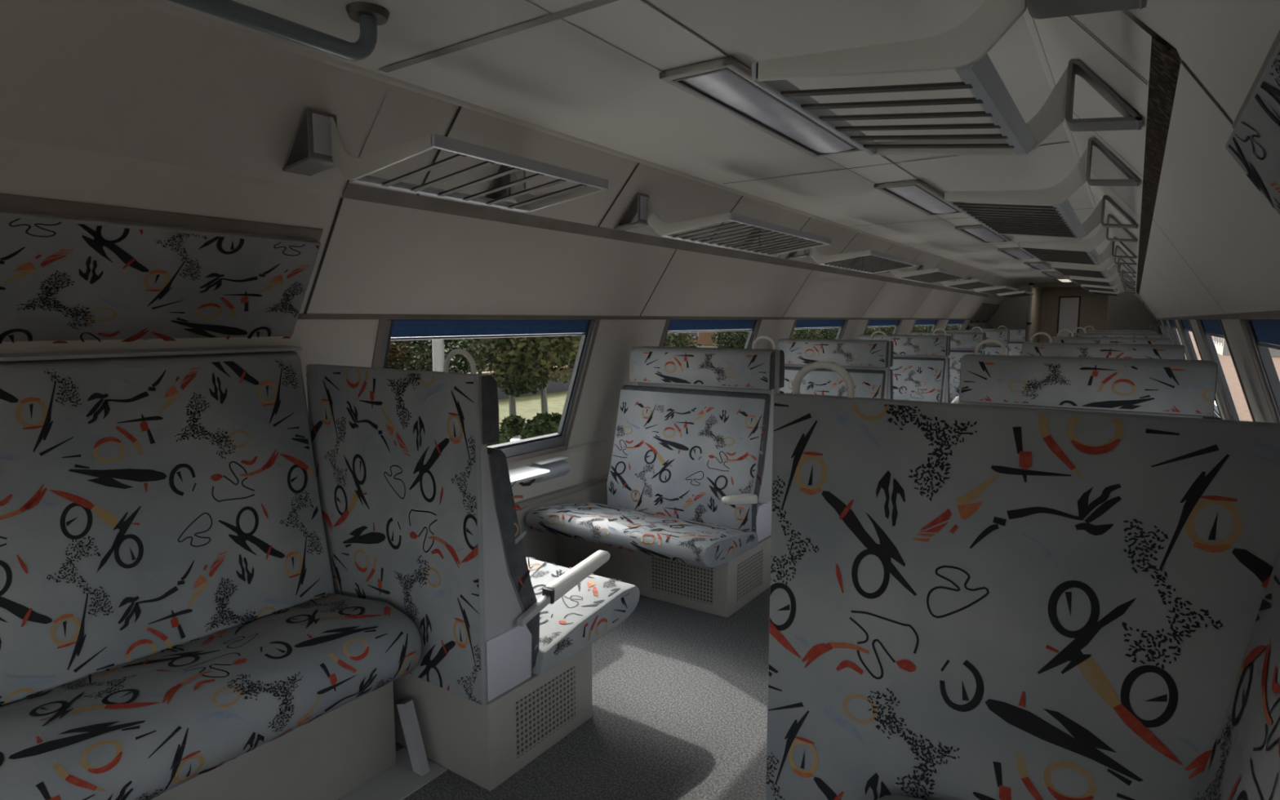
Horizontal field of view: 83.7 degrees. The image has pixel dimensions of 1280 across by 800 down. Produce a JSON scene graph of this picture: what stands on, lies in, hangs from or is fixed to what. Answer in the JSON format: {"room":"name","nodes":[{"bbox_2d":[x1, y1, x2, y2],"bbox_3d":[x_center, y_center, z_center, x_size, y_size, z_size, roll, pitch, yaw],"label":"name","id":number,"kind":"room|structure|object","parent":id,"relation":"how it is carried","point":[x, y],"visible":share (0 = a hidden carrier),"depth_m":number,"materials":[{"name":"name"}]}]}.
{"room":"train carriage","nodes":[
{"label":"train carriage","id":0,"kind":"room"},
{"bbox_2d":[0,144,1004,502],"bbox_3d":[0.928,-0.162,5.141,0.481,1.675,18.500,4,8,34],"label":"wall","id":1,"kind":"structure","parent":0,"point":[373,258],"depth_m":2.69,"materials":[{"name":"grey"}]},
{"bbox_2d":[0,193,323,343],"bbox_3d":[-1.368,-0.274,1.648,0.229,0.347,1.248,4,8,34],"label":"pad","id":2,"kind":"object","parent":1,"relation":"attached to","point":[62,277],"visible":0.98,"depth_m":1.78,"materials":[{"name":"fabric"}]},
{"bbox_2d":[371,319,600,463],"bbox_3d":[-0.644,-0.022,3.055,0.258,0.682,1.231,4,8,34],"label":"window","id":3,"kind":"structure","parent":1,"relation":"in","point":[531,447],"depth_m":3.45,"materials":[{"name":"grey"}]},
{"bbox_2d":[390,320,588,340],"bbox_3d":[-0.569,-0.298,2.973,0.030,0.075,1.111,4,8,34],"label":"roller blind","id":4,"kind":"object","parent":3,"relation":"attached to","point":[402,330],"visible":1,"depth_m":2.87,"materials":[{"name":"blue fabric"}]},
{"bbox_2d":[508,466,550,484],"bbox_3d":[-0.649,0.383,3.073,0.198,0.076,0.625,4,8,34],"label":"table","id":5,"kind":"object","parent":1,"relation":"attached to","point":[522,473],"visible":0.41,"depth_m":3.21,"materials":[{"name":"grey"}]},
{"bbox_2d":[519,455,570,486],"bbox_3d":[-0.460,0.347,3.454,0.076,0.104,0.306,4,8,34],"label":"litter bin","id":6,"kind":"object","parent":1,"relation":"attached to","point":[557,466],"visible":0.93,"depth_m":3.47,"materials":[{"name":"grey metal"}]},
{"bbox_2d":[514,475,608,565],"bbox_3d":[1.923,0.278,6.945,0.062,0.398,11.000,4,8,34],"label":"wall panel","id":7,"kind":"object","parent":1,"relation":"attached to","point":[542,546],"depth_m":3.49,"materials":[{"name":"plastic"}]},
{"bbox_2d":[297,313,970,319],"bbox_3d":[2.051,-0.762,6.701,0.020,0.020,11.062,4,8,34],"label":"trim","id":8,"kind":"structure","parent":1,"relation":"attached to","point":[301,316],"depth_m":3.13,"materials":[{"name":"metal"}]},
{"bbox_2d":[342,179,989,297],"bbox_3d":[2.263,-1.114,6.553,0.060,0.052,11.000,4,8,34],"label":"trim","id":9,"kind":"structure","parent":1,"relation":"attached to","point":[351,191],"depth_m":2.84,"materials":[{"name":"plastic"}]},
{"bbox_2d":[658,319,762,348],"bbox_3d":[0.396,-0.190,4.556,0.258,0.682,1.231,4,8,34],"label":"window","id":10,"kind":"structure","parent":1,"relation":"in","point":[753,334],"depth_m":4.94,"materials":[{"name":"grey"}]},
{"bbox_2d":[667,320,755,333],"bbox_3d":[0.470,-0.466,4.474,0.030,0.075,1.111,4,8,34],"label":"roller blind","id":11,"kind":"object","parent":10,"relation":"attached to","point":[676,326],"visible":0.88,"depth_m":4.41,"materials":[{"name":"blue fabric"}]},
{"bbox_2d":[788,319,848,339],"bbox_3d":[1.435,-0.359,6.058,0.258,0.682,1.231,4,8,34],"label":"window","id":12,"kind":"structure","parent":1,"relation":"in","point":[841,331],"depth_m":6.45,"materials":[{"name":"grey"}]},
{"bbox_2d":[794,320,844,328],"bbox_3d":[1.510,-0.635,5.975,0.030,0.075,1.111,4,8,34],"label":"roller blind","id":13,"kind":"object","parent":12,"relation":"attached to","point":[803,324],"visible":0.82,"depth_m":5.93,"materials":[{"name":"blue fabric"}]},
{"bbox_2d":[862,320,902,334],"bbox_3d":[2.475,-0.527,7.559,0.258,0.682,1.231,4,8,34],"label":"window","id":14,"kind":"structure","parent":1,"relation":"in","point":[896,328],"depth_m":7.95,"materials":[{"name":"grey"}]},
{"bbox_2d":[866,320,898,327],"bbox_3d":[2.549,-0.803,7.476,0.030,0.075,1.111,4,8,34],"label":"roller blind","id":15,"kind":"object","parent":14,"relation":"attached to","point":[873,323],"visible":0.88,"depth_m":7.44,"materials":[{"name":"blue fabric"}]},
{"bbox_2d":[968,302,999,323],"bbox_3d":[5.740,-1.426,11.913,0.229,0.347,1.700,4,8,34],"label":"pad","id":16,"kind":"object","parent":1,"relation":"attached to","point":[984,313],"visible":0.98,"depth_m":11.78,"materials":[{"name":"fabric"}]},
{"bbox_2d":[395,586,769,799],"bbox_3d":[2.488,0.692,5.378,3.000,0.075,20.500,4,8,34],"label":"floor","id":17,"kind":"structure","parent":0,"point":[680,694],"depth_m":2.22,"materials":[{"name":"grey carpet"}]},
{"bbox_2d":[0,345,430,799],"bbox_3d":[-1.222,0.484,1.620,0.721,1.169,1.228,4,8,34],"label":"bench","id":18,"kind":"object","parent":17,"relation":"on","point":[175,625],"visible":1,"depth_m":1.74,"materials":[{"name":"fabric"}]},
{"bbox_2d":[337,746,447,799],"bbox_3d":[-1.698,1.331,-0.671,1.500,0.004,5.731,4,8,34],"label":"baseboard","id":19,"kind":"structure","parent":17,"relation":"on","point":[399,781],"depth_m":1.94,"materials":[{"name":"grey"}]},
{"bbox_2d":[306,348,639,791],"bbox_3d":[-0.585,0.401,2.361,0.975,1.177,0.699,4,8,34],"label":"seat","id":20,"kind":"object","parent":17,"relation":"on","point":[420,514],"visible":0.95,"depth_m":1.97,"materials":[{"name":"fabric"}]},
{"bbox_2d":[515,666,575,758],"bbox_3d":[-0.270,0.899,2.071,0.005,0.162,0.250,4,8,34],"label":"grille","id":21,"kind":"object","parent":20,"relation":"attached to","point":[545,709],"depth_m":2.06,"materials":[{"name":"metal"}]},
{"bbox_2d":[525,557,639,675],"bbox_3d":[-0.528,0.665,2.472,0.952,0.126,0.500,4,8,34],"label":"seat cushion","id":22,"kind":"object","parent":20,"relation":"on","point":[568,627],"depth_m":2.23,"materials":[{"name":"fabric"}]},
{"bbox_2d":[525,346,777,617],"bbox_3d":[0.056,0.328,3.289,0.975,1.115,0.699,4,8,34],"label":"seat","id":23,"kind":"object","parent":17,"relation":"on","point":[686,520],"visible":0.98,"depth_m":3.28,"materials":[{"name":"multicoloured fabric"}]},
{"bbox_2d":[525,502,758,568],"bbox_3d":[0.000,0.579,3.235,0.952,0.126,0.500,4,8,34],"label":"seat cushion","id":24,"kind":"object","parent":23,"relation":"on","point":[704,536],"depth_m":3.12,"materials":[{"name":"fabric"}]},
{"bbox_2d":[652,555,714,604],"bbox_3d":[0.184,0.782,3.118,0.312,0.162,0.005,4,8,34],"label":"grille","id":25,"kind":"object","parent":23,"relation":"attached to","point":[691,584],"depth_m":3.11,"materials":[{"name":"metal"}]},
{"bbox_2d":[737,550,763,601],"bbox_3d":[0.489,0.776,3.167,0.005,0.162,0.250,4,8,34],"label":"grille","id":26,"kind":"object","parent":23,"relation":"attached to","point":[750,567],"depth_m":3.16,"materials":[{"name":"metal"}]},
{"bbox_2d":[652,335,784,536],"bbox_3d":[0.455,0.232,3.862,0.975,1.177,0.699,4,8,34],"label":"seat","id":27,"kind":"object","parent":17,"relation":"on","point":[780,354],"visible":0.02,"depth_m":3.30,"materials":[{"name":"beige plastic"}]},
{"bbox_2d":[777,338,889,399],"bbox_3d":[1.095,0.159,4.790,0.975,1.115,0.699,4,8,34],"label":"seat","id":28,"kind":"object","parent":17,"relation":"on","point":[866,361],"visible":0.19,"depth_m":4.87,"materials":[{"name":"multicoloured fabric"}]},
{"bbox_2d":[821,330,894,399],"bbox_3d":[1.494,0.064,5.363,0.975,1.177,0.699,4,8,34],"label":"seat","id":29,"kind":"object","parent":17,"relation":"on","point":[890,396],"visible":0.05,"depth_m":4.82,"materials":[{"name":"grey plastic"}]},
{"bbox_2d":[857,334,948,402],"bbox_3d":[2.135,-0.009,6.292,0.975,1.115,0.699,4,8,34],"label":"seat","id":30,"kind":"object","parent":17,"relation":"on","point":[919,367],"visible":0.15,"depth_m":6.31,"materials":[{"name":"multicoloured fabric"}]},
{"bbox_2d":[925,328,959,403],"bbox_3d":[2.534,-0.105,6.864,0.975,1.177,0.699,4,8,34],"label":"seat","id":31,"kind":"object","parent":17,"relation":"on","point":[956,400],"visible":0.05,"depth_m":6.36,"materials":[{"name":"grey plastic"}]},
{"bbox_2d":[909,331,984,403],"bbox_3d":[3.175,-0.178,7.793,0.975,1.115,0.699,4,8,34],"label":"seat","id":32,"kind":"object","parent":17,"relation":"on","point":[962,344],"visible":0.13,"depth_m":7.81,"materials":[{"name":"multicoloured fabric"}]},
{"bbox_2d":[945,329,1008,355],"bbox_3d":[4.214,-0.346,9.294,0.975,1.115,0.699,4,8,34],"label":"seat","id":33,"kind":"object","parent":17,"relation":"on","point":[991,348],"visible":0.06,"depth_m":9.29,"materials":[{"name":"multicoloured fabric"}]},
{"bbox_2d":[969,328,1026,355],"bbox_3d":[5.254,-0.515,10.795,0.975,1.115,0.699,4,8,34],"label":"seat","id":34,"kind":"object","parent":17,"relation":"on","point":[1017,336],"visible":0.07,"depth_m":10.77,"materials":[{"name":"multicoloured fabric"}]},
{"bbox_2d":[765,360,1279,799],"bbox_3d":[0.816,0.508,1.403,0.975,1.177,0.699,4,8,34],"label":"seat","id":35,"kind":"object","parent":17,"relation":"on","point":[968,602],"visible":0.96,"depth_m":1.12,"materials":[{"name":"fabric"}]},
{"bbox_2d":[1026,282,1034,342],"bbox_3d":[6.677,-1.067,12.282,0.072,1.881,0.072,4,8,34],"label":"pole","id":36,"kind":"object","parent":17,"relation":"on","point":[1031,284],"visible":0.65,"depth_m":12.21,"materials":[{"name":"beige metal"}]},
{"bbox_2d":[876,548,1279,799],"bbox_3d":[0.467,0.585,0.721,0.721,1.169,0.802,4,8,34],"label":"bench","id":37,"kind":"object","parent":17,"relation":"on","point":[1243,763],"visible":1,"depth_m":0.85,"materials":[{"name":"fabric"}]},
{"bbox_2d":[876,794,924,799],"bbox_3d":[0.344,0.794,0.828,0.424,0.197,0.800,4,8,34],"label":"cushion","id":38,"kind":"object","parent":37,"relation":"on","point":[900,797],"depth_m":1.21,"materials":[{"name":"fabric"}]},
{"bbox_2d":[959,354,1217,417],"bbox_3d":[1.456,0.435,2.332,0.975,1.115,0.699,4,8,34],"label":"seat","id":39,"kind":"object","parent":17,"relation":"on","point":[1151,387],"visible":0.18,"depth_m":2.51,"materials":[{"name":"multicoloured fabric"}]},
{"bbox_2d":[974,338,1222,419],"bbox_3d":[1.855,0.340,2.904,0.975,1.177,0.699,4,8,34],"label":"seat","id":40,"kind":"object","parent":17,"relation":"on","point":[1002,344],"visible":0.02,"depth_m":2.76,"materials":[{"name":"beige plastic"}]},
{"bbox_2d":[1021,342,1185,359],"bbox_3d":[2.496,0.267,3.833,0.975,1.115,0.699,4,8,34],"label":"seat","id":41,"kind":"object","parent":17,"relation":"on","point":[1053,349],"visible":0.1,"depth_m":4.02,"materials":[{"name":"multicoloured fabric"}]},
{"bbox_2d":[1051,336,1170,344],"bbox_3d":[3.535,0.098,5.334,0.975,1.115,0.699,4,8,34],"label":"seat","id":42,"kind":"object","parent":17,"relation":"on","point":[1055,339],"visible":0.05,"depth_m":5.53,"materials":[{"name":"multicoloured fabric"}]},
{"bbox_2d":[1068,333,1162,337],"bbox_3d":[4.575,-0.070,6.835,0.975,1.115,0.699,4,8,34],"label":"seat","id":43,"kind":"object","parent":17,"relation":"on","point":[1075,335],"visible":0.05,"depth_m":7.04,"materials":[{"name":"multicoloured fabric"}]},
{"bbox_2d":[1080,330,1157,333],"bbox_3d":[5.615,-0.239,8.336,0.975,1.115,0.699,4,8,34],"label":"seat","id":44,"kind":"object","parent":17,"relation":"on","point":[1081,331],"visible":0.02,"depth_m":8.52,"materials":[{"name":"multicoloured fabric"}]},
{"bbox_2d":[0,0,1191,299],"bbox_3d":[2.488,-0.976,5.191,2.535,0.681,20.500,4,8,34],"label":"ceiling","id":45,"kind":"structure","parent":0,"point":[574,85],"depth_m":1.75,"materials":[{"name":"grey"}]},
{"bbox_2d":[168,0,389,61],"bbox_3d":[-1.326,-0.620,0.364,0.085,0.109,2.791,4,8,34],"label":"handrail","id":46,"kind":"object","parent":45,"relation":"attached to","point":[369,15],"visible":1,"depth_m":1.35,"materials":[{"name":"grey"}]},
{"bbox_2d":[282,107,608,212],"bbox_3d":[-0.497,-0.668,2.029,0.532,0.177,0.775,4,8,34],"label":"luggage rack","id":47,"kind":"object","parent":45,"relation":"attached to","point":[317,146],"visible":1,"depth_m":1.84,"materials":[{"name":"metal"}]},
{"bbox_2d":[613,192,831,255],"bbox_3d":[0.463,-0.823,3.414,0.532,0.177,1.256,4,8,34],"label":"luggage rack","id":48,"kind":"object","parent":45,"relation":"attached to","point":[641,203],"visible":1,"depth_m":3.07,"materials":[{"name":"metal"}]},
{"bbox_2d":[659,56,863,157],"bbox_3d":[0.437,-0.869,2.203,0.205,0.018,1.075,4,8,34],"label":"recessed light","id":49,"kind":"object","parent":45,"relation":"in","point":[726,84],"visible":0.79,"depth_m":2.04,"materials":[{"name":"grey"}]},
{"bbox_2d":[681,70,853,153],"bbox_3d":[0.437,-0.868,2.203,0.145,0.015,1.002,4,8,34],"label":"diffuser","id":50,"kind":"object","parent":49,"relation":"attached to","point":[730,91],"depth_m":2.09,"materials":[{"name":"plastic"}]},
{"bbox_2d":[785,238,918,273],"bbox_3d":[1.502,-0.992,4.916,0.532,0.177,1.256,4,8,34],"label":"luggage rack","id":51,"kind":"object","parent":45,"relation":"attached to","point":[867,266],"visible":0.85,"depth_m":4.59,"materials":[{"name":"metal"}]},
{"bbox_2d":[874,179,963,215],"bbox_3d":[1.476,-1.038,3.704,0.205,0.018,1.075,4,8,34],"label":"recessed light","id":52,"kind":"object","parent":45,"relation":"in","point":[915,193],"visible":0.83,"depth_m":3.55,"materials":[{"name":"grey"}]},
{"bbox_2d":[886,185,955,213],"bbox_3d":[1.476,-1.036,3.705,0.145,0.015,1.002,4,8,34],"label":"diffuser","id":53,"kind":"object","parent":52,"relation":"attached to","point":[917,197],"depth_m":3.64,"materials":[{"name":"plastic"}]},
{"bbox_2d":[871,258,966,283],"bbox_3d":[2.542,-1.160,6.417,0.532,0.177,1.256,4,8,34],"label":"luggage rack","id":54,"kind":"object","parent":45,"relation":"attached to","point":[941,275],"visible":0.79,"depth_m":6.10,"materials":[{"name":"metal"}]},
{"bbox_2d":[751,0,1146,155],"bbox_3d":[0.588,-0.585,1.288,0.532,0.177,0.775,4,8,34],"label":"luggage rack","id":55,"kind":"object","parent":45,"relation":"attached to","point":[964,48],"visible":1,"depth_m":1.17,"materials":[{"name":"metal"}]},
{"bbox_2d":[924,271,997,289],"bbox_3d":[3.581,-1.329,7.918,0.532,0.177,1.256,4,8,34],"label":"luggage rack","id":56,"kind":"object","parent":45,"relation":"attached to","point":[962,284],"visible":0.63,"depth_m":7.59,"materials":[{"name":"metal"}]},
{"bbox_2d":[955,224,1011,243],"bbox_3d":[2.516,-1.206,5.206,0.205,0.018,1.075,4,8,34],"label":"recessed light","id":57,"kind":"object","parent":45,"relation":"in","point":[980,233],"visible":0.81,"depth_m":5.12,"materials":[{"name":"grey"}]},
{"bbox_2d":[964,227,1004,241],"bbox_3d":[2.516,-1.205,5.206,0.145,0.015,1.002,4,8,34],"label":"diffuser","id":58,"kind":"object","parent":57,"relation":"attached to","point":[981,234],"depth_m":5.16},
{"bbox_2d":[960,277,1018,294],"bbox_3d":[4.621,-1.497,9.419,0.532,0.177,1.256,4,8,34],"label":"luggage rack","id":59,"kind":"object","parent":45,"relation":"attached to","point":[1002,289],"visible":0.67,"depth_m":9.04,"materials":[{"name":"metal"}]},
{"bbox_2d":[983,285,1034,297],"bbox_3d":[5.660,-1.666,10.920,0.532,0.177,1.256,4,8,34],"label":"luggage rack","id":60,"kind":"object","parent":45,"relation":"attached to","point":[1021,293],"visible":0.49,"depth_m":10.53,"materials":[{"name":"metal"}]},
{"bbox_2d":[997,247,1035,258],"bbox_3d":[3.556,-1.375,6.707,0.205,0.018,1.075,4,8,34],"label":"recessed light","id":61,"kind":"object","parent":45,"relation":"in","point":[1016,252],"visible":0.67,"depth_m":6.60,"materials":[{"name":"grey"}]},
{"bbox_2d":[1004,249,1031,258],"bbox_3d":[3.556,-1.373,6.707,0.145,0.015,1.002,4,8,34],"label":"diffuser","id":62,"kind":"object","parent":61,"relation":"attached to","point":[1015,254],"depth_m":6.69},
{"bbox_2d":[1023,261,1051,269],"bbox_3d":[4.595,-1.543,8.208,0.205,0.018,1.075,4,8,34],"label":"recessed light","id":63,"kind":"object","parent":45,"relation":"in","point":[1042,264],"visible":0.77,"depth_m":8.06,"materials":[{"name":"grey"}]},
{"bbox_2d":[1028,263,1049,269],"bbox_3d":[4.595,-1.542,8.208,0.145,0.015,1.002,4,8,34],"label":"diffuser","id":64,"kind":"object","parent":63,"relation":"attached to","point":[1036,266],"depth_m":8.21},
{"bbox_2d":[944,137,1140,239],"bbox_3d":[1.547,-0.740,2.673,0.532,0.177,1.256,4,8,34],"label":"luggage rack","id":65,"kind":"object","parent":45,"relation":"attached to","point":[1067,224],"visible":1,"depth_m":2.37,"materials":[{"name":"metal"}]},
{"bbox_2d":[1017,213,1137,265],"bbox_3d":[2.587,-0.908,4.174,0.532,0.177,1.256,4,8,34],"label":"luggage rack","id":66,"kind":"object","parent":45,"relation":"attached to","point":[1086,253],"visible":0.98,"depth_m":3.85,"materials":[{"name":"metal"}]},
{"bbox_2d":[1050,245,1136,278],"bbox_3d":[3.626,-1.077,5.675,0.532,0.177,1.256,4,8,34],"label":"luggage rack","id":67,"kind":"object","parent":45,"relation":"attached to","point":[1100,271],"visible":0.93,"depth_m":5.34,"materials":[{"name":"metal"}]},
{"bbox_2d":[1068,262,1136,286],"bbox_3d":[4.666,-1.246,7.176,0.532,0.177,1.256,4,8,34],"label":"luggage rack","id":68,"kind":"object","parent":45,"relation":"attached to","point":[1117,277],"visible":0.89,"depth_m":6.86,"materials":[{"name":"metal"}]},
{"bbox_2d":[1080,273,1135,292],"bbox_3d":[5.705,-1.414,8.678,0.532,0.177,1.256,4,8,34],"label":"luggage rack","id":69,"kind":"object","parent":45,"relation":"attached to","point":[1120,285],"visible":0.89,"depth_m":8.36,"materials":[{"name":"metal"}]},
{"bbox_2d":[1088,280,1135,296],"bbox_3d":[6.745,-1.583,10.179,0.532,0.177,1.256,4,8,34],"label":"luggage rack","id":70,"kind":"object","parent":45,"relation":"attached to","point":[1122,290],"visible":0.77,"depth_m":9.90,"materials":[{"name":"metal"}]},
{"bbox_2d":[1029,287,1042,342],"bbox_3d":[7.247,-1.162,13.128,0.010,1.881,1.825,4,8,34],"label":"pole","id":71,"kind":"structure","parent":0,"point":[1037,300],"depth_m":13.15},
{"bbox_2d":[986,283,1155,342],"bbox_3d":[7.179,-1.040,12.044,2.825,1.881,0.050,4,8,34],"label":"wall","id":72,"kind":"structure","parent":0,"point":[1126,311],"depth_m":11.63,"materials":[{"name":"plastic"}]},
{"bbox_2d":[1032,282,1080,287],"bbox_3d":[7.179,-1.936,11.943,1.125,0.078,0.050,4,8,34],"label":"trim","id":73,"kind":"structure","parent":72,"relation":"attached to","point":[1036,284],"depth_m":12.05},
{"bbox_2d":[1039,286,1107,342],"bbox_3d":[8.242,-1.213,13.579,1.125,1.881,0.050,4,8,34],"label":"wall","id":74,"kind":"structure","parent":0,"point":[1093,307],"depth_m":13.48,"materials":[{"name":"plastic"}]},
{"bbox_2d":[1056,296,1080,336],"bbox_3d":[8.139,-1.122,13.610,0.356,1.694,0.031,4,8,34],"label":"door","id":75,"kind":"structure","parent":74,"relation":"in","point":[1068,308],"depth_m":13.55,"materials":[{"name":"grey metal"}]},
{"bbox_2d":[1138,0,1279,422],"bbox_3d":[2.914,-0.010,3.783,0.481,1.675,18.500,4,8,34],"label":"wall","id":76,"kind":"structure","parent":0,"point":[1214,243],"depth_m":1.36,"materials":[{"name":"grey"}]},
{"bbox_2d":[1136,33,1181,293],"bbox_3d":[3.847,-0.993,5.470,0.060,0.052,11.000,4,8,34],"label":"trim","id":77,"kind":"structure","parent":76,"relation":"attached to","point":[1165,59],"depth_m":1.35,"materials":[{"name":"plastic"}]},
{"bbox_2d":[1168,320,1187,359],"bbox_3d":[4.644,-0.361,6.075,0.258,0.682,1.231,4,8,34],"label":"window","id":78,"kind":"structure","parent":76,"relation":"in","point":[1174,331],"depth_m":6.54,"materials":[{"name":"grey"}]},
{"bbox_2d":[1177,319,1222,419],"bbox_3d":[3.605,-0.192,4.574,0.258,0.682,1.231,4,8,34],"label":"window","id":79,"kind":"structure","parent":76,"relation":"in","point":[1186,335],"depth_m":5.03,"materials":[{"name":"grey"}]},
{"bbox_2d":[1156,310,1279,319],"bbox_3d":[4.024,-0.611,5.352,0.020,0.020,11.062,4,8,34],"label":"trim","id":80,"kind":"structure","parent":76,"relation":"attached to","point":[1275,314],"depth_m":2.09,"materials":[{"name":"plastic"}]},
{"bbox_2d":[1195,319,1255,421],"bbox_3d":[2.565,-0.024,3.073,0.258,0.682,1.231,4,8,34],"label":"window","id":81,"kind":"structure","parent":76,"relation":"in","point":[1207,340],"depth_m":3.52,"materials":[{"name":"grey"}]},
{"bbox_2d":[1201,320,1224,338],"bbox_3d":[2.491,-0.311,3.092,0.030,0.075,1.111,4,8,34],"label":"roller blind","id":82,"kind":"object","parent":81,"relation":"attached to","point":[1212,327],"visible":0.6,"depth_m":3.13,"materials":[{"name":"blue fabric"}]},
{"bbox_2d":[1225,30,1279,214],"bbox_3d":[0.644,-0.150,0.568,0.228,0.341,0.888,4,8,34],"label":"pad","id":83,"kind":"object","parent":76,"relation":"attached to","point":[1254,141],"visible":1,"depth_m":0.81,"materials":[{"name":"fabric"}]},
{"bbox_2d":[1239,319,1279,422],"bbox_3d":[1.526,0.145,1.572,0.258,0.682,1.231,4,8,34],"label":"window","id":84,"kind":"structure","parent":76,"relation":"in","point":[1261,356],"depth_m":2.05,"materials":[{"name":"grey"}]},
{"bbox_2d":[1251,320,1279,350],"bbox_3d":[1.451,-0.143,1.591,0.030,0.075,1.111,4,8,34],"label":"roller blind","id":85,"kind":"object","parent":84,"relation":"attached to","point":[1267,332],"visible":0.92,"depth_m":1.84,"materials":[{"name":"blue fabric"}]},
{"label":"outside","id":86,"kind":"structure","parent":0,"visible":0},
{"bbox_2d":[497,390,568,429],"bbox_3d":[55.915,-8.124,105.424,20.312,0.125,312.500,4,8,34],"label":"ground","id":87,"kind":"structure","parent":86,"point":[526,406],"depth_m":30.48,"materials":[{"name":"green plant"}]},
{"bbox_2d":[431,338,444,371],"bbox_3d":[-5.873,-1.382,22.617,1.961,4.950,0.422,4,8,34],"label":"lamp post","id":88,"kind":"object","parent":87,"relation":"on","point":[438,358],"visible":0.09,"depth_m":22.90,"materials":[{"name":"metal"}]},
{"bbox_2d":[486,426,513,446],"bbox_3d":[-4.126,1.108,19.530,1.586,0.871,1.996,1,6,7],"label":"bush","id":89,"kind":"object","parent":87,"relation":"on","point":[504,437],"visible":0.14,"depth_m":18.82,"materials":[{"name":"green plant"}]},
{"bbox_2d":[470,365,572,399],"bbox_3d":[5.740,-2.684,50.692,0.525,1.275,85.000,4,8,34],"label":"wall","id":90,"kind":"structure","parent":87,"relation":"on","point":[552,387],"depth_m":35.67,"materials":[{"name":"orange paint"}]},
{"bbox_2d":[478,333,567,416],"bbox_3d":[-4.442,-2.168,24.785,3.760,6.050,3.424,5,8,36],"label":"leafy tree","id":91,"kind":"object","parent":87,"relation":"on","point":[525,388],"visible":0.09,"depth_m":23.89,"materials":[{"name":"green plant"}]},
{"bbox_2d":[466,333,582,413],"bbox_3d":[-3.119,-2.325,24.242,5.205,6.485,3.798,0,6,4],"label":"leafy tree","id":92,"kind":"object","parent":87,"relation":"on","point":[549,353],"visible":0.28,"depth_m":23.23,"materials":[{"name":"green plant"}]},
{"bbox_2d":[498,413,559,439],"bbox_3d":[-3.287,0.898,21.405,1.586,0.871,1.996,-3,7,-24],"label":"bush","id":93,"kind":"object","parent":87,"relation":"on","point":[516,425],"visible":0.72,"depth_m":21.00,"materials":[{"name":"green plant"}]},
{"bbox_2d":[531,411,561,425],"bbox_3d":[-2.436,0.727,22.927,1.996,0.871,1.586,4,8,34],"label":"bush","id":94,"kind":"object","parent":87,"relation":"on","point":[554,417],"visible":0.15,"depth_m":22.84,"materials":[{"name":"green plant"}]},
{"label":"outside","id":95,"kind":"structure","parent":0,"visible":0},
{"bbox_2d":[387,340,734,372],"bbox_3d":[-15.033,-13.577,153.943,151.938,0.138,312.500,4,8,34],"label":"field","id":96,"kind":"structure","parent":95,"point":[702,345],"depth_m":94.40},
{"bbox_2d":[386,336,417,367],"bbox_3d":[-12.320,-3.275,31.648,4.831,6.712,4.562,1,6,10],"label":"leafy tree","id":97,"kind":"object","parent":96,"relation":"on","point":[393,347],"visible":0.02,"depth_m":31.41,"materials":[{"name":"green plant"}]},
{"bbox_2d":[386,340,432,371],"bbox_3d":[-12.530,-1.818,32.687,5.845,3.660,4.384,-3,7,-28],"label":"bush","id":98,"kind":"object","parent":96,"relation":"on","point":[404,362],"visible":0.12,"depth_m":32.79,"materials":[{"name":"green plant"}]},
{"bbox_2d":[390,335,490,373],"bbox_3d":[-10.539,-2.182,36.805,5.682,3.840,6.209,-1,6,-5],"label":"bush","id":99,"kind":"object","parent":96,"relation":"on","point":[464,344],"visible":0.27,"depth_m":35.72,"materials":[{"name":"green plant"}]},
{"bbox_2d":[457,334,509,372],"bbox_3d":[-7.603,-2.625,39.876,5.845,3.660,4.384,3,7,25],"label":"bush","id":100,"kind":"object","parent":96,"relation":"on","point":[493,355],"visible":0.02,"depth_m":39.19,"materials":[{"name":"green plant"}]},
{"bbox_2d":[663,332,701,347],"bbox_3d":[1.970,-4.167,53.615,4.384,3.660,5.845,6,9,43],"label":"bush","id":101,"kind":"object","parent":96,"relation":"on","point":[683,340],"visible":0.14,"depth_m":52.85,"materials":[{"name":"green plant"}]},
{"bbox_2d":[685,329,738,345],"bbox_3d":[14.729,-13.529,110.435,9.500,9.500,18.250,4,8,34],"label":"house","id":102,"kind":"structure","parent":96,"relation":"on","point":[704,338],"depth_m":103.96,"materials":[{"name":"orange paint"}]},
{"bbox_2d":[711,328,749,348],"bbox_3d":[8.636,-5.302,64.602,5.682,3.840,6.209,-3,7,-23],"label":"bush","id":103,"kind":"object","parent":96,"relation":"on","point":[740,336],"visible":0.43,"depth_m":62.83,"materials":[{"name":"green plant"}]},
{"bbox_2d":[791,327,813,338],"bbox_3d":[14.543,-6.139,72.053,5.682,3.840,6.209,4,7,31],"label":"bush","id":104,"kind":"object","parent":96,"relation":"on","point":[798,331],"visible":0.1,"depth_m":71.62,"materials":[{"name":"green plant"}]},
{"bbox_2d":[813,326,839,339],"bbox_3d":[20.871,-7.077,80.410,6.283,3.840,5.690,0,6,-2],"label":"bush","id":105,"kind":"object","parent":96,"relation":"on","point":[824,331],"visible":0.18,"depth_m":79.07,"materials":[{"name":"green plant"}]},
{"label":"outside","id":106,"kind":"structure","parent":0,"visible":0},
{"bbox_2d":[1176,328,1279,421],"bbox_3d":[131.738,-10.767,128.967,77.750,0.125,437.500,4,8,34],"label":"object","id":107,"kind":"structure","parent":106,"point":[1226,362],"depth_m":43.30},
{"bbox_2d":[1213,336,1279,356],"bbox_3d":[65.598,-7.636,75.870,7.000,5.500,12.000,4,8,34],"label":"house","id":108,"kind":"structure","parent":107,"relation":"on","point":[1220,344],"depth_m":73.25,"materials":[{"name":"white paint"}]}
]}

